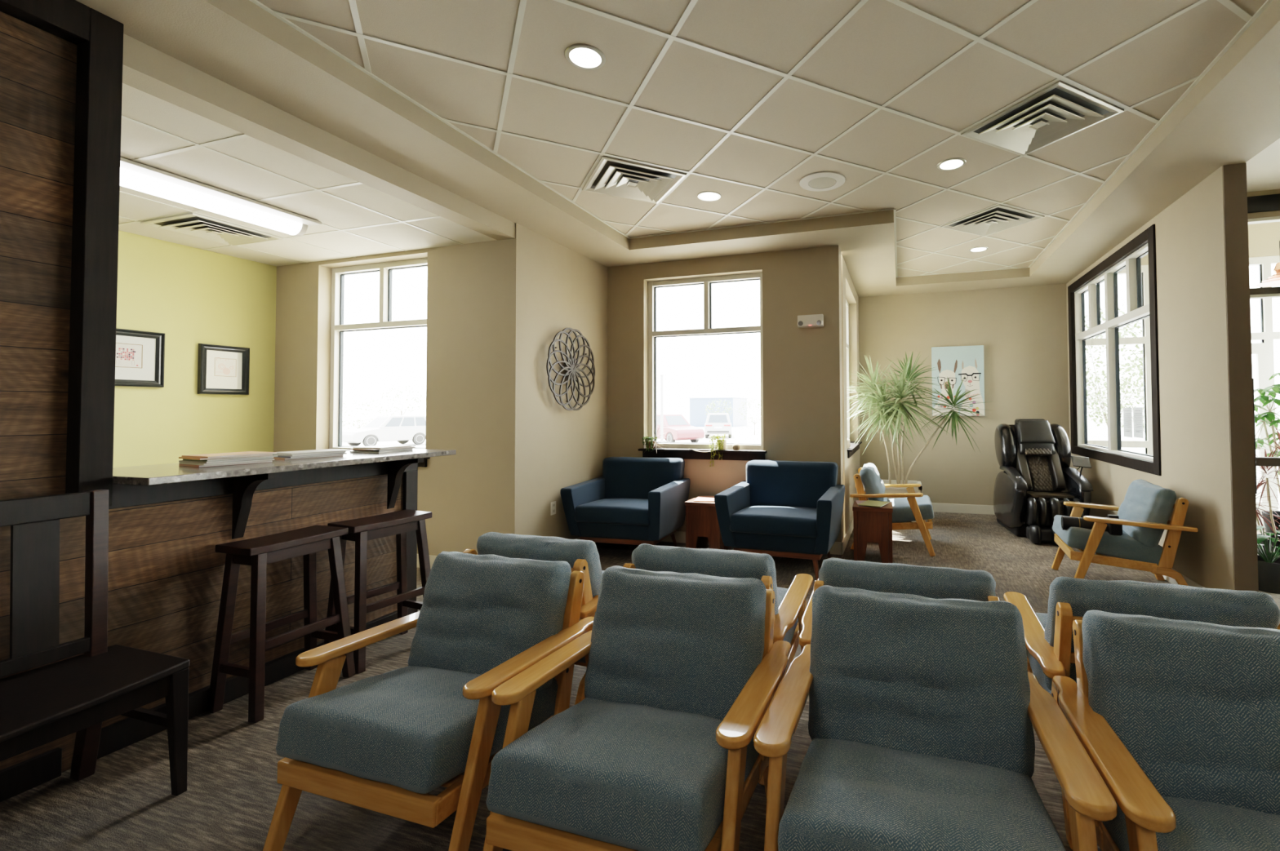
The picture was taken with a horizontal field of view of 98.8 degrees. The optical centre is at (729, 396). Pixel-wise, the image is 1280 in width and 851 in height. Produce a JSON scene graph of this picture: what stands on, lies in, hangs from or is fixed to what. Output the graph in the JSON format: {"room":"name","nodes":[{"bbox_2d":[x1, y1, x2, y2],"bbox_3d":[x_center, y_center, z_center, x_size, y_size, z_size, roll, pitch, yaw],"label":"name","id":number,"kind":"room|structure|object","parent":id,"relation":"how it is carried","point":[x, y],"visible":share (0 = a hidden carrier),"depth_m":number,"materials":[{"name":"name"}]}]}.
{"room":"waiting room","nodes":[
{"label":"waiting room","id":0,"kind":"room"},
{"bbox_2d":[112,230,276,467],"bbox_3d":[-5.280,0.003,2.957,0.350,2.860,4.860,-1,-2,18],"label":"wall","id":1,"kind":"structure","parent":0,"point":[193,296],"depth_m":4.61,"materials":[{"name":"paint"}]},
{"bbox_2d":[115,328,164,387],"bbox_3d":[-4.676,-0.300,4.239,0.034,0.445,0.395,-1,-2,18],"label":"framed print","id":2,"kind":"object","parent":1,"relation":"attached to","point":[140,362],"visible":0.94,"depth_m":4.29,"materials":[{"name":"grey wood"}]},
{"bbox_2d":[197,343,249,395],"bbox_3d":[-4.490,-0.235,4.826,0.034,0.437,0.372,-1,-2,18],"label":"framed print","id":3,"kind":"object","parent":1,"relation":"attached to","point":[222,370],"visible":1,"depth_m":4.82,"materials":[{"name":"grey wood"}]},
{"bbox_2d":[214,357,235,376],"bbox_3d":[-4.493,-0.263,4.835,0.001,0.161,0.156,-1,-2,18],"label":"print","id":4,"kind":"object","parent":3,"relation":"attached to","point":[224,366],"depth_m":4.83},
{"bbox_2d":[0,11,515,773],"bbox_3d":[-3.004,-0.180,0.674,0.170,3.090,7.870,-1,-2,18],"label":"wall","id":5,"kind":"structure","parent":0,"point":[38,67],"depth_m":2.01,"materials":[{"name":"brown wood"}]},
{"bbox_2d":[0,0,124,802],"bbox_3d":[-3.311,-0.098,-0.479,0.215,2.870,5.488,-1,-2,18],"label":"trim","id":6,"kind":"structure","parent":5,"relation":"attached to","point":[98,37],"depth_m":2.05,"materials":[{"name":"brown wood"}]},
{"bbox_2d":[118,83,495,266],"bbox_3d":[-4.026,-1.384,2.615,2.980,0.116,4.900,-1,-2,18],"label":"ceiling","id":7,"kind":"structure","parent":0,"point":[357,219],"depth_m":3.57,"materials":[{"name":"tile"}]},
{"bbox_2d":[140,213,283,246],"bbox_3d":[-3.978,-1.272,4.194,0.588,0.024,0.588,-1,-2,18],"label":"ceiling vent","id":8,"kind":"object","parent":7,"relation":"in","point":[191,224],"visible":1,"depth_m":4.15,"materials":[{"name":"metal"}]},
{"bbox_2d":[120,157,321,236],"bbox_3d":[-3.435,-1.256,3.454,0.460,0.098,1.320,-1,-2,18],"label":"fluorescent fixture","id":9,"kind":"object","parent":7,"relation":"attached to","point":[135,175],"visible":0.7,"depth_m":3.44,"materials":[{"name":"white plastic"}]},
{"bbox_2d":[273,242,478,555],"bbox_3d":[-3.384,-0.074,4.983,2.750,3.100,0.260,-1,-2,18],"label":"wall","id":10,"kind":"structure","parent":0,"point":[447,486],"depth_m":4.64,"materials":[{"name":"beige paint"}]},
{"bbox_2d":[328,257,427,450],"bbox_3d":[-3.180,-0.355,5.019,1.297,1.762,0.080,-1,-2,18],"label":"window","id":11,"kind":"structure","parent":10,"relation":"attached to","point":[385,269],"depth_m":5.15,"materials":[{"name":"paint"}]},
{"bbox_2d":[475,222,607,555],"bbox_3d":[-1.643,-0.074,5.298,0.380,3.100,1.790,-1,-2,18],"label":"wall","id":12,"kind":"structure","parent":0,"point":[532,287],"depth_m":4.61,"materials":[{"name":"beige paint"}]},
{"bbox_2d":[546,328,595,410],"bbox_3d":[-1.484,-0.252,5.079,0.059,0.768,0.780,-1,-2,18],"label":"wall medallion","id":13,"kind":"object","parent":12,"relation":"attached to","point":[571,364],"visible":1,"depth_m":5.04,"materials":[{"name":"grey metal"}]},
{"bbox_2d":[0,511,1279,850],"bbox_3d":[0.277,1.440,1.819,11.800,0.120,12.100,-1,-2,18],"label":"floor","id":14,"kind":"structure","parent":0,"point":[228,803],"depth_m":1.94,"materials":[{"name":"carpet"}]},
{"bbox_2d":[0,489,189,795],"bbox_3d":[-2.305,0.857,1.444,0.534,1.051,1.175,-1,-2,18],"label":"wooden bench","id":15,"kind":"object","parent":14,"relation":"on","point":[43,705],"visible":1,"depth_m":1.85,"materials":[{"name":"brown wood"}]},
{"bbox_2d":[97,457,423,759],"bbox_3d":[-2.186,0.886,2.783,0.385,1.058,1.453,-1,-2,18],"label":"bar counter","id":16,"kind":"object","parent":14,"relation":"on","point":[166,575],"depth_m":2.49,"materials":[{"name":"brown wood"}]},
{"bbox_2d":[112,448,456,485],"bbox_3d":[-2.276,0.342,2.843,0.660,0.030,1.483,-1,-2,18],"label":"countertop","id":17,"kind":"structure","parent":16,"relation":"on","point":[166,473],"depth_m":2.43,"materials":[{"name":"stone"}]},
{"bbox_2d":[178,460,272,467],"bbox_3d":[-2.387,0.316,2.576,0.210,0.009,0.271,-1,-2,27],"label":"magazine","id":18,"kind":"object","parent":17,"relation":"on","point":[268,461],"visible":0.54,"depth_m":2.49,"materials":[{"name":"white paper"}]},
{"bbox_2d":[178,458,274,465],"bbox_3d":[-2.378,0.307,2.573,0.210,0.006,0.271,-1,-2,23],"label":"magazine","id":19,"kind":"object","parent":18,"relation":"on","point":[264,460],"visible":0.6,"depth_m":2.49,"materials":[{"name":"white paper"}]},
{"bbox_2d":[178,457,274,463],"bbox_3d":[-2.394,0.300,2.589,0.200,0.008,0.271,-1,-2,19],"label":"magazine","id":20,"kind":"object","parent":19,"relation":"on","point":[180,461],"visible":0.6,"depth_m":2.49,"materials":[{"name":"white paper"}]},
{"bbox_2d":[182,454,278,462],"bbox_3d":[-2.381,0.292,2.596,0.205,0.008,0.276,-1,-2,23],"label":"magazine","id":21,"kind":"object","parent":20,"relation":"on","point":[273,455],"visible":0.55,"depth_m":2.52,"materials":[{"name":"white paper"}]},
{"bbox_2d":[178,453,272,460],"bbox_3d":[-2.387,0.284,2.577,0.210,0.008,0.271,-1,-2,26],"label":"magazine","id":22,"kind":"object","parent":21,"relation":"on","point":[268,455],"visible":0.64,"depth_m":2.49,"materials":[{"name":"white paper"}]},
{"bbox_2d":[181,451,276,457],"bbox_3d":[-2.375,0.277,2.584,0.210,0.006,0.271,-1,-2,22],"label":"magazine","id":23,"kind":"object","parent":22,"relation":"on","point":[246,453],"visible":1,"depth_m":2.55,"materials":[{"name":"white paper"}]},
{"bbox_2d":[206,525,355,723],"bbox_3d":[-2.115,1.041,2.594,0.309,0.744,0.454,-1,-2,18],"label":"bar stool","id":24,"kind":"object","parent":14,"relation":"on","point":[256,553],"visible":0.97,"depth_m":2.46,"materials":[{"name":"brown wood"}]},
{"bbox_2d":[324,509,431,674],"bbox_3d":[-1.934,1.052,3.033,0.310,0.744,0.454,-1,-2,24],"label":"bar stool","id":25,"kind":"object","parent":14,"relation":"on","point":[361,531],"visible":0.74,"depth_m":2.97,"materials":[{"name":"brown wood"}]},
{"bbox_2d":[262,551,594,850],"bbox_3d":[-0.948,1.000,1.858,0.743,0.783,0.757,-1,-2,18],"label":"lounge chair","id":26,"kind":"object","parent":14,"relation":"on","point":[381,744],"visible":0.84,"depth_m":1.65,"materials":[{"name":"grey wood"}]},
{"bbox_2d":[275,666,558,794],"bbox_3d":[-0.973,1.033,1.780,0.588,0.241,0.596,-1,-2,18],"label":"seat cushion","id":27,"kind":"object","parent":26,"relation":"on","point":[409,730],"depth_m":1.55,"materials":[{"name":"grey fabric"}]},
{"bbox_2d":[408,551,571,690],"bbox_3d":[-0.900,0.830,2.022,0.606,0.436,0.251,-1,-2,18],"label":"cushion","id":28,"kind":"object","parent":26,"relation":"on","point":[477,613],"depth_m":1.95,"materials":[{"name":"grey fabric"}]},
{"bbox_2d":[463,532,604,705],"bbox_3d":[-0.792,1.018,2.619,0.743,0.785,0.758,-1,-2,18],"label":"lounge chair","id":29,"kind":"object","parent":14,"relation":"on","point":[583,556],"visible":0.21,"depth_m":2.33,"materials":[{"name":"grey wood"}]},
{"bbox_2d":[476,532,602,621],"bbox_3d":[-0.840,0.839,2.463,0.608,0.435,0.253,-1,-2,18],"label":"cushion","id":30,"kind":"object","parent":29,"relation":"on","point":[506,545],"depth_m":2.34,"materials":[{"name":"grey fabric"}]},
{"bbox_2d":[577,570,604,663],"bbox_3d":[-0.767,1.056,2.696,0.588,0.239,0.596,-1,-2,18],"label":"seat cushion","id":31,"kind":"object","parent":29,"relation":"on","point":[583,660],"depth_m":2.36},
{"bbox_2d":[560,457,690,546],"bbox_3d":[-0.947,1.041,5.119,0.960,0.865,0.817,-1,-1,15],"label":"armchair","id":32,"kind":"object","parent":14,"relation":"on","point":[635,500],"visible":0.98,"depth_m":4.92,"materials":[{"name":"fabric"}]},
{"bbox_2d":[574,497,649,525],"bbox_3d":[-0.958,1.063,5.075,0.746,0.185,0.666,-1,-1,15],"label":"seat cushion","id":33,"kind":"object","parent":32,"relation":"on","point":[588,511],"depth_m":4.80,"materials":[{"name":"blue fabric"}]},
{"bbox_2d":[482,565,791,850],"bbox_3d":[-0.230,0.989,1.631,0.743,0.787,0.757,-1,-2,18],"label":"lounge chair","id":34,"kind":"object","parent":14,"relation":"on","point":[659,753],"visible":0.96,"depth_m":1.50,"materials":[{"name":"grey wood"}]},
{"bbox_2d":[485,697,759,850],"bbox_3d":[-0.255,1.024,1.554,0.587,0.240,0.596,-1,-2,18],"label":"seat cushion","id":35,"kind":"object","parent":34,"relation":"on","point":[599,774],"depth_m":1.34,"materials":[{"name":"grey fabric"}]},
{"bbox_2d":[584,565,766,720],"bbox_3d":[-0.185,0.819,1.800,0.605,0.438,0.242,-1,-2,18],"label":"cushion","id":36,"kind":"object","parent":34,"relation":"on","point":[688,643],"depth_m":1.73,"materials":[{"name":"grey fabric"}]},
{"bbox_2d":[684,496,731,550],"bbox_3d":[-0.191,1.214,5.066,0.340,0.500,0.360,-1,-2,18],"label":"side table","id":37,"kind":"object","parent":14,"relation":"on","point":[702,526],"visible":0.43,"depth_m":4.91,"materials":[{"name":"red wood"}]},
{"bbox_2d":[622,543,813,786],"bbox_3d":[-0.038,1.007,2.382,0.743,0.788,0.759,-1,-2,18],"label":"lounge chair","id":38,"kind":"object","parent":14,"relation":"on","point":[790,603],"visible":0.3,"depth_m":2.14,"materials":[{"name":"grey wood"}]},
{"bbox_2d":[631,543,778,615],"bbox_3d":[-0.091,0.830,2.229,0.608,0.442,0.253,-1,-2,18],"label":"cushion","id":39,"kind":"object","parent":38,"relation":"on","point":[707,562],"depth_m":2.12,"materials":[{"name":"grey fabric"}]},
{"bbox_2d":[777,586,798,644],"bbox_3d":[-0.014,1.045,2.458,0.588,0.243,0.598,-1,-2,18],"label":"seat cushion","id":40,"kind":"object","parent":38,"relation":"on","point":[791,637],"depth_m":2.51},
{"bbox_2d":[714,460,844,579],"bbox_3d":[0.461,1.024,4.664,0.960,0.865,0.817,-1,-2,19],"label":"armchair","id":41,"kind":"object","parent":14,"relation":"on","point":[791,509],"visible":0.98,"depth_m":4.47,"materials":[{"name":"fabric"}]},
{"bbox_2d":[729,505,817,537],"bbox_3d":[0.447,1.045,4.623,0.746,0.186,0.666,-1,-2,19],"label":"seat cushion","id":42,"kind":"object","parent":41,"relation":"on","point":[745,521],"depth_m":4.37,"materials":[{"name":"blue fabric"}]},
{"bbox_2d":[852,500,893,563],"bbox_3d":[1.280,1.207,4.833,0.335,0.490,0.360,-1,-2,16],"label":"side table","id":43,"kind":"object","parent":14,"relation":"on","point":[870,524],"visible":0.79,"depth_m":4.67,"materials":[{"name":"red wood"}]},
{"bbox_2d":[849,462,935,556],"bbox_3d":[1.604,1.077,5.352,0.758,0.784,0.743,-1,-2,18],"label":"lounge chair","id":44,"kind":"object","parent":14,"relation":"on","point":[917,507],"visible":0.73,"depth_m":5.07,"materials":[{"name":"grey fabric"}]},
{"bbox_2d":[859,462,887,502],"bbox_3d":[1.442,0.906,5.405,0.249,0.437,0.608,-1,-2,18],"label":"cushion","id":45,"kind":"object","parent":44,"relation":"on","point":[870,482],"depth_m":5.15,"materials":[{"name":"grey fabric"}]},
{"bbox_2d":[887,495,933,523],"bbox_3d":[1.681,1.111,5.327,0.597,0.241,0.587,-1,-2,18],"label":"seat cushion","id":46,"kind":"object","parent":44,"relation":"on","point":[902,513],"depth_m":5.05,"materials":[{"name":"grey fabric"}]},
{"bbox_2d":[798,557,999,647],"bbox_3d":[0.689,1.000,2.152,0.743,0.784,0.758,-1,-2,18],"label":"lounge chair","id":47,"kind":"object","parent":14,"relation":"on","point":[935,583],"visible":0.18,"depth_m":1.90,"materials":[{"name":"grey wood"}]},
{"bbox_2d":[818,557,995,601],"bbox_3d":[0.641,0.822,1.995,0.605,0.437,0.247,-1,-2,18],"label":"cushion","id":48,"kind":"object","parent":47,"relation":"on","point":[935,583],"depth_m":1.89,"materials":[{"name":"grey fabric"}]},
{"bbox_2d":[882,480,922,522],"bbox_3d":[2.041,1.262,6.489,0.486,0.457,0.486,-1,-2,18],"label":"planter","id":49,"kind":"object","parent":14,"relation":"on","point":[917,490],"depth_m":6.31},
{"bbox_2d":[846,351,993,522],"bbox_3d":[2.142,0.429,6.391,1.776,2.116,1.230,-1,-2,18],"label":"dracaena","id":50,"kind":"object","parent":14,"relation":"on","point":[895,411],"visible":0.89,"depth_m":6.36,"materials":[{"name":"plant"}]},
{"bbox_2d":[753,585,1117,850],"bbox_3d":[0.484,0.980,1.405,0.743,0.788,0.758,-1,-2,18],"label":"lounge chair","id":51,"kind":"object","parent":14,"relation":"on","point":[924,712],"visible":1,"depth_m":1.42,"materials":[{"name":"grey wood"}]},
{"bbox_2d":[808,585,1035,777],"bbox_3d":[0.532,0.812,1.568,0.604,0.443,0.252,-1,-2,18],"label":"cushion","id":52,"kind":"object","parent":51,"relation":"on","point":[945,680],"depth_m":1.50,"materials":[{"name":"grey fabric"}]},
{"bbox_2d":[777,738,1066,850],"bbox_3d":[0.460,1.015,1.327,0.587,0.242,0.596,-1,-2,18],"label":"seat cushion","id":53,"kind":"object","parent":51,"relation":"on","point":[846,794],"depth_m":1.23,"materials":[{"name":"grey fabric"}]},
{"bbox_2d":[993,418,1093,544],"bbox_3d":[3.315,0.856,5.786,0.727,1.222,1.095,-1,-1,12],"label":"chair","id":54,"kind":"object","parent":14,"relation":"on","point":[1034,483],"visible":0.95,"depth_m":5.72,"materials":[{"name":"black leather"}]},
{"bbox_2d":[1014,422,1055,456],"bbox_3d":[3.332,0.470,5.920,0.355,0.367,0.230,-1,-1,12],"label":"pillow","id":55,"kind":"object","parent":54,"relation":"on","point":[1031,439],"depth_m":5.85,"materials":[{"name":"black leather"}]},
{"bbox_2d":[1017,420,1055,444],"bbox_3d":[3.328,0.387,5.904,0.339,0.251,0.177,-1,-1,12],"label":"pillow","id":56,"kind":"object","parent":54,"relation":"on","point":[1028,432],"depth_m":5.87,"materials":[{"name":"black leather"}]},
{"bbox_2d":[1051,479,1198,586],"bbox_3d":[2.914,1.038,4.082,0.758,0.787,0.743,-1,-2,21],"label":"lounge chair","id":57,"kind":"object","parent":14,"relation":"on","point":[1144,514],"visible":0.92,"depth_m":3.83,"materials":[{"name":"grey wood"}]},
{"bbox_2d":[1061,514,1122,535],"bbox_3d":[2.656,0.930,3.989,0.364,0.132,0.143,-1,-2,23],"label":"bag","id":58,"kind":"object","parent":57,"relation":"on","point":[1067,522],"visible":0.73,"depth_m":3.96,"materials":[{"name":"black leather"}]},
{"bbox_2d":[1052,515,1162,565],"bbox_3d":[2.838,1.077,4.110,0.597,0.238,0.587,-1,-2,21],"label":"seat cushion","id":59,"kind":"object","parent":57,"relation":"on","point":[1136,546],"depth_m":3.85,"materials":[{"name":"grey fabric"}]},
{"bbox_2d":[1117,479,1176,547],"bbox_3d":[3.072,0.862,4.029,0.246,0.439,0.606,-1,-2,21],"label":"cushion","id":60,"kind":"object","parent":57,"relation":"on","point":[1144,501],"depth_m":3.80,"materials":[{"name":"grey fabric"}]},
{"bbox_2d":[1003,577,1279,850],"bbox_3d":[1.425,0.990,1.920,0.743,0.787,0.758,-1,-2,18],"label":"lounge chair","id":61,"kind":"object","parent":14,"relation":"on","point":[1049,637],"visible":0.31,"depth_m":1.70,"materials":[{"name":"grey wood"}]},
{"bbox_2d":[1026,613,1051,694],"bbox_3d":[1.450,1.028,1.996,0.587,0.240,0.598,-1,-2,18],"label":"seat cushion","id":62,"kind":"object","parent":61,"relation":"on","point":[1034,668],"depth_m":2.06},
{"bbox_2d":[1044,577,1279,690],"bbox_3d":[1.370,0.813,1.766,0.606,0.441,0.252,-1,-2,18],"label":"cushion","id":63,"kind":"object","parent":61,"relation":"on","point":[1226,607],"depth_m":1.68,"materials":[{"name":"grey fabric"}]},
{"bbox_2d":[1052,610,1279,850],"bbox_3d":[1.199,0.972,1.181,0.743,0.788,0.757,-1,-2,18],"label":"lounge chair","id":64,"kind":"object","parent":14,"relation":"on","point":[1180,720],"visible":0.98,"depth_m":1.30,"materials":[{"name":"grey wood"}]},
{"bbox_2d":[1102,796,1279,850],"bbox_3d":[1.175,1.006,1.103,0.589,0.242,0.596,-1,-2,18],"label":"seat cushion","id":65,"kind":"object","parent":64,"relation":"on","point":[1203,824],"depth_m":1.18,"materials":[{"name":"grey fabric"}]},
{"bbox_2d":[1253,372,1279,535],"bbox_3d":[5.127,0.566,4.969,0.957,1.745,0.895,0,-2,-26],"label":"plant","id":66,"kind":"object","parent":14,"relation":"on","point":[1266,418],"visible":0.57,"depth_m":4.96,"materials":[{"name":"green plant"}]},
{"bbox_2d":[1255,427,1279,558],"bbox_3d":[4.384,0.776,4.294,0.914,1.296,0.725,-1,-2,18],"label":"dracaena","id":67,"kind":"object","parent":14,"relation":"on","point":[1260,484],"visible":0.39,"depth_m":4.29,"materials":[{"name":"plant"}]},
{"bbox_2d":[1256,525,1279,594],"bbox_3d":[3.980,1.184,4.014,0.511,0.471,0.442,-2,-2,43],"label":"leafy plant","id":68,"kind":"object","parent":14,"relation":"on","point":[1268,566],"visible":0.67,"depth_m":3.93,"materials":[{"name":"green plant"}]},
{"bbox_2d":[75,0,1279,297],"bbox_3d":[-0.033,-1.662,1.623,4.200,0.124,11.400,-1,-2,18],"label":"ceiling","id":69,"kind":"structure","parent":0,"point":[746,100],"depth_m":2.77,"materials":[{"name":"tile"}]},
{"bbox_2d":[564,43,605,70],"bbox_3d":[-0.671,-1.581,2.528,0.184,0.006,0.184,-1,-2,18],"label":"recessed light","id":70,"kind":"object","parent":69,"relation":"in","point":[584,56],"visible":1,"depth_m":2.52,"materials":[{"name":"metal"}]},
{"bbox_2d":[582,155,686,204],"bbox_3d":[-0.697,-1.534,3.902,0.588,0.024,0.588,1,-2,-27],"label":"ceiling vent","id":71,"kind":"object","parent":69,"relation":"in","point":[611,176],"visible":1,"depth_m":3.86,"materials":[{"name":"metal"}]},
{"bbox_2d":[799,171,845,191],"bbox_3d":[0.669,-1.547,3.915,0.330,0.014,0.330,-1,-2,18],"label":"ceiling speaker","id":72,"kind":"object","parent":69,"relation":"attached to","point":[820,181],"visible":1,"depth_m":3.89,"materials":[{"name":"white plastic"}]},
{"bbox_2d":[808,177,835,188],"bbox_3d":[0.669,-1.543,3.915,0.200,0.006,0.200,-1,-2,18],"label":"grille","id":73,"kind":"object","parent":72,"relation":"attached to","point":[813,182],"depth_m":3.91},
{"bbox_2d":[937,157,966,170],"bbox_3d":[1.493,-1.562,3.647,0.184,0.006,0.184,-1,-2,18],"label":"recessed light","id":74,"kind":"object","parent":69,"relation":"in","point":[953,163],"visible":1,"depth_m":3.64,"materials":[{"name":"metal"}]},
{"bbox_2d":[940,204,1044,236],"bbox_3d":[2.295,-1.525,4.756,0.588,0.024,0.588,1,-2,-27],"label":"ceiling vent","id":75,"kind":"object","parent":69,"relation":"in","point":[998,218],"visible":1,"depth_m":4.72,"materials":[{"name":"metal"}]},
{"bbox_2d":[960,80,1124,155],"bbox_3d":[1.778,-1.565,3.114,0.588,0.024,0.588,1,-2,-27],"label":"ceiling vent","id":76,"kind":"object","parent":69,"relation":"in","point":[1060,110],"visible":1,"depth_m":3.07,"materials":[{"name":"metal"}]},
{"bbox_2d":[607,245,844,542],"bbox_3d":[-0.119,-0.075,5.499,2.466,3.100,0.210,-1,-2,18],"label":"wall","id":77,"kind":"structure","parent":0,"point":[802,367],"depth_m":5.22,"materials":[{"name":"beige paint"}]},
{"bbox_2d":[638,448,766,461],"bbox_3d":[-0.275,0.581,5.449,1.345,0.097,0.160,-1,-2,18],"label":"trim","id":78,"kind":"structure","parent":77,"relation":"attached to","point":[685,454],"depth_m":5.39,"materials":[{"name":"brown wood"}]},
{"bbox_2d":[648,272,763,449],"bbox_3d":[-0.241,-0.344,5.581,1.273,1.763,0.080,-1,-2,18],"label":"window","id":79,"kind":"structure","parent":77,"relation":"in","point":[707,282],"depth_m":5.61,"materials":[{"name":"paint"}]},
{"bbox_2d":[660,531,841,555],"bbox_3d":[-0.132,1.414,5.350,2.436,0.115,0.014,-1,-2,18],"label":"baseboard","id":80,"kind":"structure","parent":77,"relation":"attached to","point":[680,536],"depth_m":5.44,"materials":[{"name":"beige paint"}]},
{"bbox_2d":[797,314,823,328],"bbox_3d":[0.757,-0.710,5.082,0.243,0.113,0.088,-1,-2,18],"label":"emergency light","id":81,"kind":"object","parent":77,"relation":"attached to","point":[815,320],"visible":1,"depth_m":5.07,"materials":[{"name":"white plastic"}]},
{"bbox_2d":[840,253,860,536],"bbox_3d":[1.332,-0.054,6.582,0.350,3.100,2.450,-1,-2,18],"label":"wall","id":82,"kind":"structure","parent":0,"point":[851,465],"depth_m":6.21,"materials":[{"name":"beige paint"}]},
{"bbox_2d":[845,299,849,439],"bbox_3d":[1.308,-0.329,6.402,0.080,1.800,1.460,-1,-2,18],"label":"window","id":83,"kind":"structure","parent":82,"relation":"in","point":[846,303],"depth_m":7.04,"materials":[{"name":"paint"}]},
{"bbox_2d":[857,222,1279,506],"bbox_3d":[4.739,-0.319,6.615,6.134,3.600,0.350,-1,-2,18],"label":"wall","id":84,"kind":"structure","parent":0,"point":[1022,331],"depth_m":6.95,"materials":[{"name":"beige paint"}]},
{"bbox_2d":[931,345,984,416],"bbox_3d":[2.942,-0.198,6.990,0.620,0.897,0.046,-1,-2,18],"label":"canvas painting","id":85,"kind":"object","parent":84,"relation":"attached to","point":[956,362],"visible":0.88,"depth_m":6.96,"materials":[{"name":"multicoloured paint"}]},
{"bbox_2d":[931,502,995,515],"bbox_3d":[2.969,1.441,6.961,2.480,0.115,0.014,-1,-2,18],"label":"baseboard","id":86,"kind":"structure","parent":84,"relation":"attached to","point":[939,508],"depth_m":6.94,"materials":[{"name":"beige paint"}]},
{"bbox_2d":[1085,255,1279,511],"bbox_3d":[5.886,-0.081,6.115,3.450,3.090,0.080,-1,-2,18],"label":"window","id":87,"kind":"structure","parent":84,"relation":"in","point":[1266,335],"depth_m":6.37,"materials":[{"name":"paint"}]},
{"bbox_2d":[1251,342,1273,526],"bbox_3d":[5.784,0.423,6.072,0.460,2.040,0.092,-1,-2,18],"label":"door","id":88,"kind":"structure","parent":87,"relation":"attached to","point":[1261,351],"depth_m":6.04,"materials":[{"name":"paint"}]},
{"bbox_2d":[1066,165,1234,590],"bbox_3d":[3.694,0.010,4.996,0.120,2.870,3.390,-1,-2,18],"label":"wall","id":89,"kind":"structure","parent":0,"point":[1194,400],"depth_m":3.80,"materials":[{"name":"beige paint"}]},
{"bbox_2d":[1074,243,1153,462],"bbox_3d":[3.827,-0.350,5.398,0.090,1.870,2.140,-1,-2,18],"label":"window","id":90,"kind":"structure","parent":89,"relation":"in","point":[1135,312],"depth_m":5.42,"materials":[{"name":"paint"}]},
{"bbox_2d":[1133,407,1143,438],"bbox_3d":[3.732,0.238,4.952,0.002,0.279,0.210,-1,-2,18],"label":"notice sheet","id":91,"kind":"object","parent":90,"relation":"attached to","point":[1137,411],"visible":1,"depth_m":4.95,"materials":[{"name":"paper"}]},
{"bbox_2d":[1067,224,1161,475],"bbox_3d":[3.765,-0.350,5.420,0.041,2.010,2.325,-1,-2,18],"label":"trim","id":92,"kind":"structure","parent":89,"relation":"attached to","point":[1148,236],"depth_m":4.74,"materials":[{"name":"brown wood"}]},
{"bbox_2d":[1222,162,1258,591],"bbox_3d":[3.183,-0.028,3.377,0.117,2.868,0.009,-1,-2,18],"label":"trim","id":93,"kind":"structure","parent":89,"relation":"attached to","point":[1234,175],"depth_m":3.38,"materials":[{"name":"brown paint"}]},
{"bbox_2d":[1247,193,1279,213],"bbox_3d":[5.051,-1.378,3.473,3.424,0.113,0.100,-1,-2,18],"label":"trim","id":94,"kind":"structure","parent":89,"relation":"attached to","point":[1271,202],"depth_m":3.83,"materials":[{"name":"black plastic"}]},
{"bbox_2d":[1249,286,1279,466],"bbox_3d":[5.057,0.070,3.437,3.424,2.660,0.060,-1,-2,18],"label":"trim","id":95,"kind":"structure","parent":89,"relation":"attached to","point":[1260,461],"depth_m":3.81,"materials":[{"name":"brown metal"}]},
{"label":"outside","id":96,"kind":"structure","parent":0,"visible":0},
{"bbox_2d":[342,416,1279,511],"bbox_3d":[5.521,3.262,50.625,260.000,0.100,220.000,-1,-2,18],"label":"ground","id":97,"kind":"structure","parent":96,"point":[741,434],"depth_m":40.76,"materials":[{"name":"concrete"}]},
{"bbox_2d":[342,415,426,446],"bbox_3d":[-19.573,1.967,31.052,1.860,1.720,4.466,-1,-2,30],"label":"parked car","id":98,"kind":"object","parent":97,"relation":"on","point":[402,429],"visible":0.94,"depth_m":30.52,"materials":[{"name":"white paint"}]},
{"bbox_2d":[657,414,704,443],"bbox_3d":[-3.589,1.932,32.454,1.860,1.720,4.716,1,-2,-38],"label":"parked car","id":99,"kind":"object","parent":97,"relation":"on","point":[675,427],"visible":0.73,"depth_m":31.09,"materials":[{"name":"red paint"}]},
{"bbox_2d":[688,397,747,426],"bbox_3d":[-1.255,1.917,66.432,5.600,3.450,6.200,-1,-2,18],"label":"building","id":100,"kind":"structure","parent":97,"relation":"on","point":[698,417],"depth_m":63.95,"materials":[{"name":"paint"}]},
{"bbox_2d":[704,413,731,438],"bbox_3d":[-0.785,2.094,39.314,1.860,1.720,4.716,0,-1,0],"label":"parked car","id":101,"kind":"object","parent":97,"relation":"on","point":[716,424],"visible":1,"depth_m":37.08,"materials":[{"name":"white paint"}]},
{"bbox_2d":[1084,302,1143,426],"bbox_3d":[9.608,-0.038,13.752,2.070,4.600,2.063,-1,-2,18],"label":"tree","id":102,"kind":"object","parent":97,"relation":"on","point":[1125,331],"visible":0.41,"depth_m":13.60,"materials":[{"name":"green plant"}]},
{"bbox_2d":[1086,356,1144,431],"bbox_3d":[13.004,0.531,16.900,3.399,3.591,3.407,-1,-2,18],"label":"tree","id":103,"kind":"object","parent":97,"relation":"on","point":[1122,365],"visible":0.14,"depth_m":17.39,"materials":[{"name":"green plant"}]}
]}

